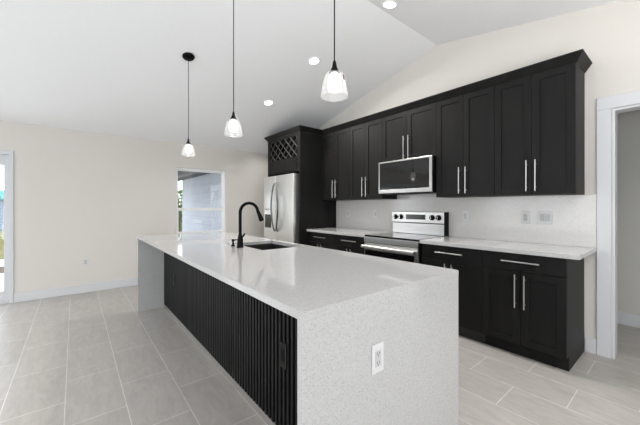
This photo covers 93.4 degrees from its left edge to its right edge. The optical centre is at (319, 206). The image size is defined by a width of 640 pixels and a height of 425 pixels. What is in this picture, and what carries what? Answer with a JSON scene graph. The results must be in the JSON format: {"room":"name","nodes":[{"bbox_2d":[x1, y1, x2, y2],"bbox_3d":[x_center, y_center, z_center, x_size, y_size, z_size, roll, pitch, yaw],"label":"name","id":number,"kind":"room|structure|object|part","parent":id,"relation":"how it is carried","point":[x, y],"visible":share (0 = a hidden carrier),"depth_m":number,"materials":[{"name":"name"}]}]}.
{"room":"kitchen","nodes":[
{"label":"kitchen","id":0,"kind":"room"},
{"bbox_2d":[0,120,267,292],"bbox_3d":[-3.806,0.073,4.252,7.500,2.385,0.120,0,0,-39],"label":"wall","id":1,"kind":"structure","parent":0,"point":[79,194],"depth_m":4.54,"materials":[{"name":"paint"}]},
{"bbox_2d":[0,150,13,304],"bbox_3d":[-4.832,0.266,3.400,1.954,2.000,0.125,0,0,-39],"label":"door","id":2,"kind":"structure","parent":1,"relation":"in","point":[6,157],"depth_m":3.95,"materials":[{"name":"grey wood"}]},
{"bbox_3d":[-4.468,0.276,3.677,0.948,1.920,0.035,0,0,-39],"label":"sliding panel","id":3,"kind":"part","parent":2,"relation":"part of","materials":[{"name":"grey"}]},
{"bbox_2d":[14,277,136,302],"bbox_3d":[-2.447,1.202,5.270,4.102,0.127,0.016,0,0,-39],"label":"baseboard","id":4,"kind":"structure","parent":1,"relation":"attached to","point":[98,286],"depth_m":4.35,"materials":[{"name":"grey"}]},
{"bbox_2d":[82,258,88,265],"bbox_3d":[-3.461,0.816,4.450,0.072,0.118,0.007,0,0,-39],"label":"wall outlet","id":5,"kind":"object","parent":1,"relation":"attached to","point":[85,261],"visible":1,"depth_m":4.45,"materials":[{"name":"grey plastic"}]},
{"bbox_2d":[176,168,224,233],"bbox_3d":[-2.200,-0.094,5.566,0.883,1.180,0.070,0,0,-39],"label":"window","id":6,"kind":"structure","parent":1,"relation":"in","point":[222,209],"depth_m":5.60,"materials":[{"name":"white"}]},
{"bbox_3d":[-2.209,-0.308,5.577,0.811,0.679,0.020,0,0,-39],"label":"sash","id":7,"kind":"part","parent":6,"relation":"part of","materials":[{"name":"white"}]},
{"bbox_3d":[-2.200,0.043,5.566,0.813,0.023,0.040,0,0,-39],"label":"meeting rail","id":8,"kind":"part","parent":6,"relation":"part of","materials":[{"name":"white"}]},
{"bbox_3d":[-2.198,0.258,5.564,0.811,0.405,0.025,0,0,-39],"label":"sash","id":9,"kind":"part","parent":6,"relation":"part of","materials":[{"name":"white"}]},
{"bbox_2d":[178,171,209,180],"bbox_3d":[-4.032,-0.766,6.452,2.727,0.075,3.576,0,0,-39],"label":"ceiling","id":10,"kind":"structure","parent":0,"point":[179,172],"depth_m":7.04,"materials":[{"name":"grey"}]},
{"bbox_2d":[178,172,198,177],"bbox_3d":[-3.292,-0.709,7.057,0.080,0.040,3.572,0,0,-39],"label":"beam","id":11,"kind":"structure","parent":10,"relation":"attached to","point":[187,173],"depth_m":6.47,"materials":[{"name":"grey"}]},
{"bbox_2d":[182,173,220,231],"bbox_3d":[-2.765,-0.144,7.193,0.172,2.980,3.126,0,0,-39],"label":"wall","id":12,"kind":"structure","parent":0,"point":[204,191],"depth_m":7.02,"materials":[{"name":"white paint"}]},
{"bbox_2d":[0,0,619,153],"bbox_3d":[-1.163,-1.622,1.005,7.740,1.064,8.493,0,0,-39],"label":"ceiling","id":13,"kind":"structure","parent":0,"point":[116,67],"depth_m":3.34,"materials":[{"name":"paint"}]},
{"bbox_2d":[182,52,194,152],"bbox_3d":[-1.437,-1.108,3.292,0.140,1.099,0.140,0,0,-39],"label":"pendant light","id":14,"kind":"object","parent":13,"relation":"hanging from","point":[187,56],"visible":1,"depth_m":3.28,"materials":[{"name":"black"}]},
{"bbox_3d":[-1.437,-1.175,3.292,0.006,0.882,0.006,0,0,-39],"label":"cord","id":15,"kind":"part","parent":14,"relation":"part of","materials":[{"name":"black plastic"}]},
{"bbox_3d":[-1.437,-0.632,3.292,0.070,0.094,0.070,0,0,-39],"label":"bulb","id":16,"kind":"part","parent":14,"relation":"part of","materials":[{"name":"white glass"}]},
{"bbox_2d":[229,0,237,131],"bbox_3d":[-0.676,-1.253,2.357,0.140,1.390,0.140,0,0,-39],"label":"pendant light","id":17,"kind":"object","parent":13,"relation":"hanging from","point":[233,125],"visible":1,"depth_m":2.35,"materials":[{"name":"black"}]},
{"bbox_3d":[-0.676,-1.321,2.357,0.006,1.174,0.006,0,0,-39],"label":"cord","id":18,"kind":"part","parent":17,"relation":"part of","materials":[{"name":"black plastic"}]},
{"bbox_3d":[-0.676,-0.632,2.357,0.070,0.094,0.070,0,0,-39],"label":"bulb","id":19,"kind":"part","parent":17,"relation":"part of","materials":[{"name":"white glass"}]},
{"bbox_2d":[263,100,273,105],"bbox_3d":[-0.759,-1.531,4.444,0.164,0.043,0.160,0,0,-39],"label":"recessed light","id":20,"kind":"object","parent":13,"relation":"in","point":[266,102],"visible":1,"depth_m":4.44,"materials":[{"name":"white"}]},
{"bbox_2d":[307,56,320,64],"bbox_3d":[-0.073,-1.779,3.681,0.164,0.043,0.160,0,0,-39],"label":"recessed light","id":21,"kind":"object","parent":13,"relation":"in","point":[314,60],"visible":1,"depth_m":3.68,"materials":[{"name":"white"}]},
{"bbox_2d":[328,0,344,92],"bbox_3d":[0.073,-1.207,1.534,0.140,1.297,0.140,0,0,-39],"label":"pendant light","id":22,"kind":"object","parent":13,"relation":"hanging from","point":[334,81],"visible":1,"depth_m":1.51,"materials":[{"name":"black"}]},
{"bbox_3d":[0.073,-1.274,1.534,0.006,1.081,0.006,0,0,-39],"label":"cord","id":23,"kind":"part","parent":22,"relation":"part of","materials":[{"name":"black plastic"}]},
{"bbox_3d":[0.073,-0.632,1.534,0.070,0.094,0.070,0,0,-39],"label":"bulb","id":24,"kind":"part","parent":22,"relation":"part of","materials":[{"name":"white glass"}]},
{"bbox_2d":[381,0,397,8],"bbox_3d":[0.681,-1.978,2.952,0.164,0.036,0.161,0,0,-39],"label":"recessed light","id":25,"kind":"object","parent":13,"relation":"in","point":[387,4],"visible":1,"depth_m":2.95,"materials":[{"name":"white"}]},
{"bbox_2d":[0,285,639,424],"bbox_3d":[-0.318,1.326,1.693,9.920,0.120,8.493,0,0,-39],"label":"floor","id":26,"kind":"structure","parent":0,"point":[88,358],"depth_m":2.23,"materials":[{"name":"tile"}]},
{"bbox_2d":[264,173,298,243],"bbox_3d":[-0.423,0.361,5.270,0.907,1.770,0.935,0,0,-39],"label":"refrigerator","id":27,"kind":"object","parent":26,"relation":"on","point":[281,192],"visible":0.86,"depth_m":4.91,"materials":[{"name":"grey metal"}]},
{"bbox_3d":[-0.851,0.022,5.265,0.073,1.088,0.403,0,0,-39],"label":"door","id":28,"kind":"part","parent":27,"relation":"part of","materials":[{"name":"silver metal"}]},
{"bbox_3d":[-0.795,0.006,5.075,0.086,0.825,0.029,0,0,-25],"label":"handle","id":29,"kind":"part","parent":27,"relation":"part of","materials":[{"name":"grey metal"}]},
{"bbox_3d":[-0.707,0.006,4.964,0.036,0.825,0.149,0,0,-11],"label":"handle","id":30,"kind":"part","parent":27,"relation":"part of","materials":[{"name":"grey metal"}]},
{"bbox_3d":[-0.555,0.022,4.901,0.073,1.088,0.528,0,0,-39],"label":"door","id":31,"kind":"part","parent":27,"relation":"part of","materials":[{"name":"silver metal"}]},
{"bbox_2d":[137,231,458,424],"bbox_3d":[-0.701,0.809,2.661,1.099,0.914,3.398,0,0,-39],"label":"kitchen island","id":32,"kind":"object","parent":26,"relation":"on","point":[306,334],"visible":0.99,"depth_m":1.55,"materials":[{"name":"white stone"}]},
{"bbox_3d":[-1.775,0.824,3.958,1.069,0.884,0.030,0,0,-39],"label":"waterfall panel","id":33,"kind":"part","parent":32,"relation":"part of","materials":[{"name":"white stone"}]},
{"bbox_3d":[-0.901,0.800,2.498,0.020,0.835,3.311,0,0,-39],"label":"fluted panel","id":34,"kind":"part","parent":32,"relation":"part of","materials":[{"name":"black wood"}]},
{"bbox_2d":[281,349,283,362],"bbox_3d":[-0.200,0.794,1.609,0.002,0.066,0.034,0,0,-39],"label":"socket","id":35,"kind":"object","parent":32,"relation":"attached to","point":[282,350],"depth_m":1.61,"materials":[{"name":"black plastic"}]},
{"bbox_2d":[279,341,286,369],"bbox_3d":[-0.197,0.794,1.611,0.006,0.132,0.072,0,0,-39],"label":"outlet","id":36,"kind":"object","parent":32,"relation":"attached to","point":[282,344],"depth_m":1.61,"materials":[{"name":"black"}]},
{"bbox_2d":[137,231,458,321],"bbox_3d":[-0.714,0.367,2.654,1.069,0.030,3.391,0,0,-39],"label":"island countertop","id":37,"kind":"structure","parent":32,"relation":"on","point":[303,282],"depth_m":1.64,"materials":[{"name":"white stone"}]},
{"bbox_2d":[237,202,263,247],"bbox_3d":[-0.604,0.153,2.651,0.256,0.397,0.086,0,0,-39],"label":"gooseneck faucet","id":38,"kind":"object","parent":37,"relation":"on","point":[240,236],"visible":1,"depth_m":2.59,"materials":[{"name":"black metal"}]},
{"bbox_3d":[-0.624,0.103,2.651,0.193,0.297,0.027,0,0,-39],"label":"spout","id":39,"kind":"part","parent":38,"relation":"part of","materials":[{"name":"black metal"}]},
{"bbox_2d":[244,243,289,249],"bbox_3d":[-0.491,0.479,2.800,0.426,0.193,0.606,0,0,-39],"label":"sink","id":40,"kind":"object","parent":37,"relation":"in","point":[268,246],"visible":0.03,"depth_m":3.08,"materials":[{"name":"black metal"}]},
{"bbox_3d":[0.346,0.824,1.351,1.069,0.884,0.030,0,0,-39],"label":"waterfall panel","id":41,"kind":"part","parent":32,"relation":"part of","materials":[{"name":"white stone"}]},
{"bbox_2d":[375,349,380,367],"bbox_3d":[0.239,0.622,1.236,0.034,0.066,0.002,0,0,-39],"label":"socket","id":42,"kind":"object","parent":32,"relation":"attached to","point":[377,351],"depth_m":1.24,"materials":[{"name":"grey plastic"}]},
{"bbox_3d":[0.237,0.622,1.239,0.072,0.118,0.005,0,0,-39],"label":"plate","id":43,"kind":"part","parent":32,"relation":"part of","materials":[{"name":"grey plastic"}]},
{"bbox_2d":[264,125,335,244],"bbox_3d":[-0.349,0.007,5.298,0.814,2.518,1.105,0,0,-39],"label":"tall cabinet","id":44,"kind":"object","parent":26,"relation":"on","point":[297,149],"visible":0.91,"depth_m":4.87,"materials":[{"name":"black wood"}]},
{"bbox_3d":[-0.640,0.046,5.696,0.764,2.440,0.020,0,0,-39],"label":"panel","id":45,"kind":"part","parent":44,"relation":"part of","materials":[{"name":"black wood"}]},
{"bbox_3d":[-0.619,-0.869,5.080,0.020,0.610,0.962,0,0,-39],"label":"frame","id":46,"kind":"part","parent":44,"relation":"part of","materials":[{"name":"black wood"}]},
{"bbox_3d":[-0.349,-1.213,5.298,0.814,0.078,1.105,0,0,-39],"label":"crown","id":47,"kind":"part","parent":44,"relation":"part of","materials":[{"name":"black wood"}]},
{"bbox_3d":[-0.019,0.046,4.933,0.764,2.440,0.022,0,0,-39],"label":"panel","id":48,"kind":"part","parent":44,"relation":"part of","materials":[{"name":"black wood"}]},
{"bbox_2d":[308,232,334,248],"bbox_3d":[0.224,0.827,4.715,0.629,0.878,0.616,0,0,-39],"label":"base cabinet","id":49,"kind":"object","parent":26,"relation":"on","point":[324,240],"visible":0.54,"depth_m":4.52,"materials":[{"name":"black wood"}]},
{"bbox_3d":[-0.082,0.846,4.665,0.020,0.610,0.306,0,0,-39],"label":"door","id":50,"kind":"part","parent":49,"relation":"part of","materials":[{"name":"black wood"}]},
{"bbox_3d":[0.016,0.466,4.546,0.020,0.144,0.614,0,0,-39],"label":"drawer","id":51,"kind":"part","parent":49,"relation":"part of","materials":[{"name":"black wood"}]},
{"bbox_3d":[0.113,0.846,4.426,0.020,0.610,0.306,0,0,-39],"label":"door","id":52,"kind":"part","parent":49,"relation":"part of","materials":[{"name":"black wood"}]},
{"bbox_2d":[334,234,363,253],"bbox_3d":[0.616,0.827,4.234,0.629,0.878,0.623,0,0,-39],"label":"base cabinet","id":53,"kind":"object","parent":26,"relation":"on","point":[352,244],"visible":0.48,"depth_m":4.06,"materials":[{"name":"black wood"}]},
{"bbox_3d":[0.309,0.846,4.185,0.020,0.610,0.309,0,0,-39],"label":"door","id":54,"kind":"part","parent":53,"relation":"part of","materials":[{"name":"black wood"}]},
{"bbox_2d":[307,227,396,236],"bbox_3d":[0.428,0.370,4.479,0.644,0.036,1.241,0,0,-39],"label":"countertop","id":55,"kind":"structure","parent":53,"relation":"on","point":[335,230],"depth_m":4.29,"materials":[{"name":"white stone"}]},
{"bbox_3d":[0.506,0.846,3.943,0.020,0.610,0.309,0,0,-39],"label":"door","id":56,"kind":"part","parent":53,"relation":"part of","materials":[{"name":"black wood"}]},
{"bbox_2d":[361,211,448,263],"bbox_3d":[1.018,0.656,3.663,0.720,1.180,0.762,0,0,-39],"label":"electric range","id":57,"kind":"object","parent":26,"relation":"on","point":[402,246],"visible":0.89,"depth_m":3.61,"materials":[{"name":"silver metal"}]},
{"bbox_3d":[0.767,0.483,3.459,0.072,0.037,0.742,0,0,-39],"label":"handle","id":58,"kind":"part","parent":57,"relation":"part of","materials":[{"name":"silver metal"}]},
{"bbox_3d":[0.806,0.748,3.491,0.031,0.607,0.758,0,0,-39],"label":"oven door","id":59,"kind":"part","parent":57,"relation":"part of","materials":[{"name":"silver metal"}]},
{"bbox_3d":[0.805,0.403,3.490,0.036,0.065,0.762,0,0,-39],"label":"trim","id":60,"kind":"part","parent":57,"relation":"part of","materials":[{"name":"silver metal"}]},
{"bbox_2d":[365,232,444,241],"bbox_3d":[1.014,0.360,3.660,0.560,0.022,0.756,0,0,-39],"label":"cooktop","id":61,"kind":"object","parent":57,"relation":"in","point":[391,236],"depth_m":3.58,"materials":[{"name":"black glass"}]},
{"bbox_2d":[422,244,484,343],"bbox_3d":[1.493,0.827,3.156,0.629,0.878,0.616,0,0,-39],"label":"base cabinet","id":62,"kind":"object","parent":26,"relation":"on","point":[467,261],"visible":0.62,"depth_m":2.87,"materials":[{"name":"black wood"}]},
{"bbox_3d":[1.187,0.846,3.106,0.020,0.610,0.305,0,0,-39],"label":"door","id":63,"kind":"part","parent":62,"relation":"part of","materials":[{"name":"black wood"}]},
{"bbox_3d":[1.263,0.460,2.969,0.036,0.012,0.275,0,0,-39],"label":"handle","id":64,"kind":"part","parent":62,"relation":"part of","materials":[{"name":"silver metal"}]},
{"bbox_3d":[1.285,0.466,2.987,0.020,0.144,0.614,0,0,-39],"label":"drawer","id":65,"kind":"part","parent":62,"relation":"part of","materials":[{"name":"black wood"}]},
{"bbox_3d":[1.382,0.846,2.867,0.020,0.610,0.305,0,0,-39],"label":"door","id":66,"kind":"part","parent":62,"relation":"part of","materials":[{"name":"black wood"}]},
{"bbox_2d":[482,250,583,371],"bbox_3d":[1.881,0.827,2.681,0.629,0.878,0.609,0,0,-39],"label":"base cabinet","id":67,"kind":"object","parent":26,"relation":"on","point":[533,306],"visible":0.99,"depth_m":2.46,"materials":[{"name":"black wood"}]},
{"bbox_3d":[1.576,0.846,2.629,0.020,0.610,0.302,0,0,-39],"label":"door","id":68,"kind":"part","parent":67,"relation":"part of","materials":[{"name":"black wood"}]},
{"bbox_2d":[420,236,596,259],"bbox_3d":[1.718,0.370,2.894,0.644,0.036,1.306,0,0,-39],"label":"countertop","id":69,"kind":"structure","parent":67,"relation":"on","point":[537,249],"depth_m":2.67,"materials":[{"name":"white stone"}]},
{"bbox_3d":[1.629,0.704,2.520,0.036,0.275,0.012,0,0,-39],"label":"handle","id":70,"kind":"part","parent":67,"relation":"part of","materials":[{"name":"silver metal"}]},
{"bbox_3d":[1.650,0.460,2.493,0.036,0.012,0.275,0,0,-39],"label":"handle","id":71,"kind":"part","parent":67,"relation":"part of","materials":[{"name":"silver metal"}]},
{"bbox_3d":[1.672,0.704,2.467,0.036,0.275,0.012,0,0,-39],"label":"handle","id":72,"kind":"part","parent":67,"relation":"part of","materials":[{"name":"silver metal"}]},
{"bbox_3d":[1.672,0.466,2.511,0.020,0.144,0.607,0,0,-39],"label":"drawer","id":73,"kind":"part","parent":67,"relation":"part of","materials":[{"name":"black wood"}]},
{"bbox_3d":[1.768,0.846,2.393,0.020,0.610,0.302,0,0,-39],"label":"door","id":74,"kind":"part","parent":67,"relation":"part of","materials":[{"name":"black wood"}]},
{"bbox_2d":[317,0,639,350],"bbox_3d":[1.792,-0.369,3.410,0.120,3.270,8.493,0,0,-39],"label":"wall","id":75,"kind":"structure","parent":0,"point":[609,34],"depth_m":2.80,"materials":[{"name":"paint"}]},
{"bbox_2d":[322,127,350,200],"bbox_3d":[0.349,-0.640,4.797,0.365,1.068,0.646,0,0,-39],"label":"upper cabinet","id":76,"kind":"object","parent":75,"relation":"attached to","point":[335,145],"visible":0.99,"depth_m":4.68,"materials":[{"name":"black wood"}]},
{"bbox_3d":[0.140,-0.640,4.836,0.020,1.065,0.320,0,0,-39],"label":"door","id":77,"kind":"part","parent":76,"relation":"part of","materials":[{"name":"black wood"}]},
{"bbox_3d":[0.344,-0.640,4.585,0.020,1.065,0.320,0,0,-39],"label":"door","id":78,"kind":"part","parent":76,"relation":"part of","materials":[{"name":"black wood"}]},
{"bbox_2d":[350,118,396,199],"bbox_3d":[0.744,-0.640,4.312,0.365,1.068,0.604,0,0,-39],"label":"upper cabinet","id":79,"kind":"object","parent":75,"relation":"attached to","point":[365,138],"visible":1,"depth_m":4.20,"materials":[{"name":"black wood"}]},
{"bbox_3d":[0.542,-0.640,4.343,0.020,1.065,0.300,0,0,-39],"label":"door","id":80,"kind":"part","parent":79,"relation":"part of","materials":[{"name":"black wood"}]},
{"bbox_3d":[0.733,-0.640,4.108,0.020,1.065,0.300,0,0,-39],"label":"door","id":81,"kind":"part","parent":79,"relation":"part of","materials":[{"name":"black wood"}]},
{"bbox_2d":[382,103,435,161],"bbox_3d":[1.177,-0.875,3.780,0.365,0.598,0.765,0,0,-39],"label":"upper cabinet","id":82,"kind":"object","parent":75,"relation":"attached to","point":[408,134],"visible":0.73,"depth_m":3.65,"materials":[{"name":"black wood"}]},
{"bbox_3d":[0.949,-0.875,3.842,0.020,0.595,0.380,0,0,-39],"label":"door","id":83,"kind":"part","parent":82,"relation":"part of","materials":[{"name":"black wood"}]},
{"bbox_2d":[379,155,435,194],"bbox_3d":[1.155,-0.364,3.761,0.397,0.416,0.756,0,0,-39],"label":"microwave","id":84,"kind":"object","parent":82,"relation":"attached to","point":[417,175],"visible":0.95,"depth_m":3.58,"materials":[{"name":"silver metal"}]},
{"bbox_3d":[1.191,-0.875,3.545,0.020,0.595,0.380,0,0,-39],"label":"door","id":85,"kind":"part","parent":82,"relation":"part of","materials":[{"name":"black wood"}]},
{"bbox_2d":[336,194,596,247],"bbox_3d":[1.328,0.095,3.874,0.012,0.514,3.316,0,0,-39],"label":"backsplash","id":86,"kind":"structure","parent":75,"relation":"attached to","point":[574,217],"depth_m":3.18,"materials":[{"name":"stone"}]},
{"bbox_2d":[373,210,376,217],"bbox_3d":[0.821,0.106,4.481,0.007,0.118,0.072,0,0,-39],"label":"wall outlet","id":87,"kind":"object","parent":86,"relation":"attached to","point":[374,211],"visible":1,"depth_m":4.48,"materials":[{"name":"grey plastic"}]},
{"bbox_2d":[462,211,468,220],"bbox_3d":[1.662,0.106,3.448,0.007,0.118,0.072,0,0,-39],"label":"wall outlet","id":88,"kind":"object","parent":86,"relation":"attached to","point":[465,214],"visible":1,"depth_m":3.44,"materials":[{"name":"grey plastic"}]},
{"bbox_2d":[521,211,529,223],"bbox_3d":[2.037,0.106,2.988,0.007,0.118,0.072,0,0,-39],"label":"wall outlet","id":89,"kind":"object","parent":86,"relation":"attached to","point":[525,215],"visible":1,"depth_m":2.98,"materials":[{"name":"grey plastic"}]},
{"bbox_2d":[537,212,551,223],"bbox_3d":[2.136,0.106,2.865,0.009,0.118,0.117,0,0,-39],"label":"light switch","id":90,"kind":"object","parent":86,"relation":"attached to","point":[542,217],"visible":1,"depth_m":2.87,"materials":[{"name":"grey plastic"}]},
{"bbox_2d":[436,86,506,197],"bbox_3d":[1.611,-0.640,3.247,0.365,1.068,0.608,0,0,-39],"label":"upper cabinet","id":91,"kind":"object","parent":75,"relation":"attached to","point":[465,124],"visible":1,"depth_m":3.13,"materials":[{"name":"black wood"}]},
{"bbox_3d":[1.408,-0.640,3.279,0.020,1.065,0.302,0,0,-39],"label":"door","id":92,"kind":"part","parent":91,"relation":"part of","materials":[{"name":"black wood"}]},
{"bbox_3d":[1.504,-0.277,3.116,0.036,0.275,0.012,0,0,-39],"label":"handle","id":93,"kind":"part","parent":91,"relation":"part of","materials":[{"name":"silver metal"}]},
{"bbox_3d":[1.600,-0.640,3.042,0.020,1.065,0.302,0,0,-39],"label":"door","id":94,"kind":"part","parent":91,"relation":"part of","materials":[{"name":"black wood"}]},
{"bbox_2d":[495,62,584,196],"bbox_3d":[1.995,-0.640,2.774,0.365,1.068,0.609,0,0,-39],"label":"upper cabinet","id":95,"kind":"object","parent":75,"relation":"attached to","point":[540,117],"visible":1,"depth_m":2.63,"materials":[{"name":"black wood"}]},
{"bbox_2d":[322,49,591,134],"bbox_3d":[1.184,-1.213,3.775,0.359,0.078,3.286,0,0,-39],"label":"crown molding","id":96,"kind":"structure","parent":95,"relation":"attached to","point":[580,57],"depth_m":2.98,"materials":[{"name":"black wood"}]},
{"bbox_3d":[1.793,-0.640,2.806,0.020,1.065,0.302,0,0,-39],"label":"door","id":97,"kind":"part","parent":95,"relation":"part of","materials":[{"name":"black wood"}]},
{"bbox_3d":[1.846,-0.277,2.697,0.036,0.275,0.012,0,0,-39],"label":"handle","id":98,"kind":"part","parent":95,"relation":"part of","materials":[{"name":"silver metal"}]},
{"bbox_3d":[1.889,-0.277,2.644,0.036,0.275,0.012,0,0,-39],"label":"handle","id":99,"kind":"part","parent":95,"relation":"part of","materials":[{"name":"silver metal"}]},
{"bbox_3d":[1.985,-0.640,2.570,0.020,1.065,0.302,0,0,-39],"label":"door","id":100,"kind":"part","parent":95,"relation":"part of","materials":[{"name":"black wood"}]},
{"bbox_2d":[585,336,596,353],"bbox_3d":[2.350,1.202,2.616,0.016,0.127,0.076,0,0,-39],"label":"baseboard","id":101,"kind":"structure","parent":75,"relation":"attached to","point":[590,343],"depth_m":2.61,"materials":[{"name":"grey wood"}]},
{"bbox_2d":[597,90,639,358],"bbox_3d":[2.830,0.171,2.134,0.160,2.190,1.276,0,0,-39],"label":"trim","id":102,"kind":"structure","parent":75,"relation":"attached to","point":[606,115],"depth_m":2.53,"materials":[{"name":"grey"}]},
{"bbox_2d":[617,110,639,314],"bbox_3d":[3.545,0.036,2.998,0.120,2.460,3.800,0,0,-39],"label":"wall","id":103,"kind":"structure","parent":0,"point":[628,123],"depth_m":3.21,"materials":[{"name":"grey paint"}]},
{"bbox_2d":[617,311,639,327],"bbox_3d":[3.493,1.201,2.955,0.015,0.130,3.800,0,0,-39],"label":"baseboard","id":104,"kind":"structure","parent":103,"relation":"attached to","point":[628,319],"depth_m":3.21,"materials":[{"name":"grey"}]},
{"label":"outside","id":105,"kind":"structure","parent":0,"visible":0},
{"bbox_2d":[0,219,181,259],"bbox_3d":[-23.832,1.466,26.874,70.000,0.160,49.400,0,0,-39],"label":"lawn","id":106,"kind":"structure","parent":105,"point":[1,231],"depth_m":11.06,"materials":[{"name":"green plant"}]},
{"bbox_2d":[0,191,3,229],"bbox_3d":[-20.213,0.226,18.151,5.200,2.320,3.100,0,0,-39],"label":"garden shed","id":107,"kind":"object","parent":106,"relation":"on","point":[1,192],"visible":0.02,"depth_m":17.74,"materials":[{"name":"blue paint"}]},
{"bbox_2d":[178,188,182,231],"bbox_3d":[-4.839,0.379,9.963,1.746,2.026,1.795,0,0,-39],"label":"shrub","id":108,"kind":"object","parent":106,"relation":"on","point":[179,191],"visible":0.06,"depth_m":9.77,"materials":[{"name":"green plant"}]},
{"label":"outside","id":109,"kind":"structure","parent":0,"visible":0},
{"bbox_2d":[0,259,3,266],"bbox_3d":[-7.829,1.436,7.214,22.000,0.160,1.300,0,0,-39],"label":"path","id":110,"kind":"structure","parent":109,"point":[1,260],"depth_m":7.20,"materials":[{"name":"concrete"}]},
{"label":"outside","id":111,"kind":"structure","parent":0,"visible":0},
{"bbox_2d":[0,273,3,290],"bbox_3d":[-5.769,1.416,4.683,22.000,0.140,3.027,0,0,-39],"label":"patio","id":112,"kind":"structure","parent":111,"point":[1,274],"depth_m":5.39,"materials":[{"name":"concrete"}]}
]}

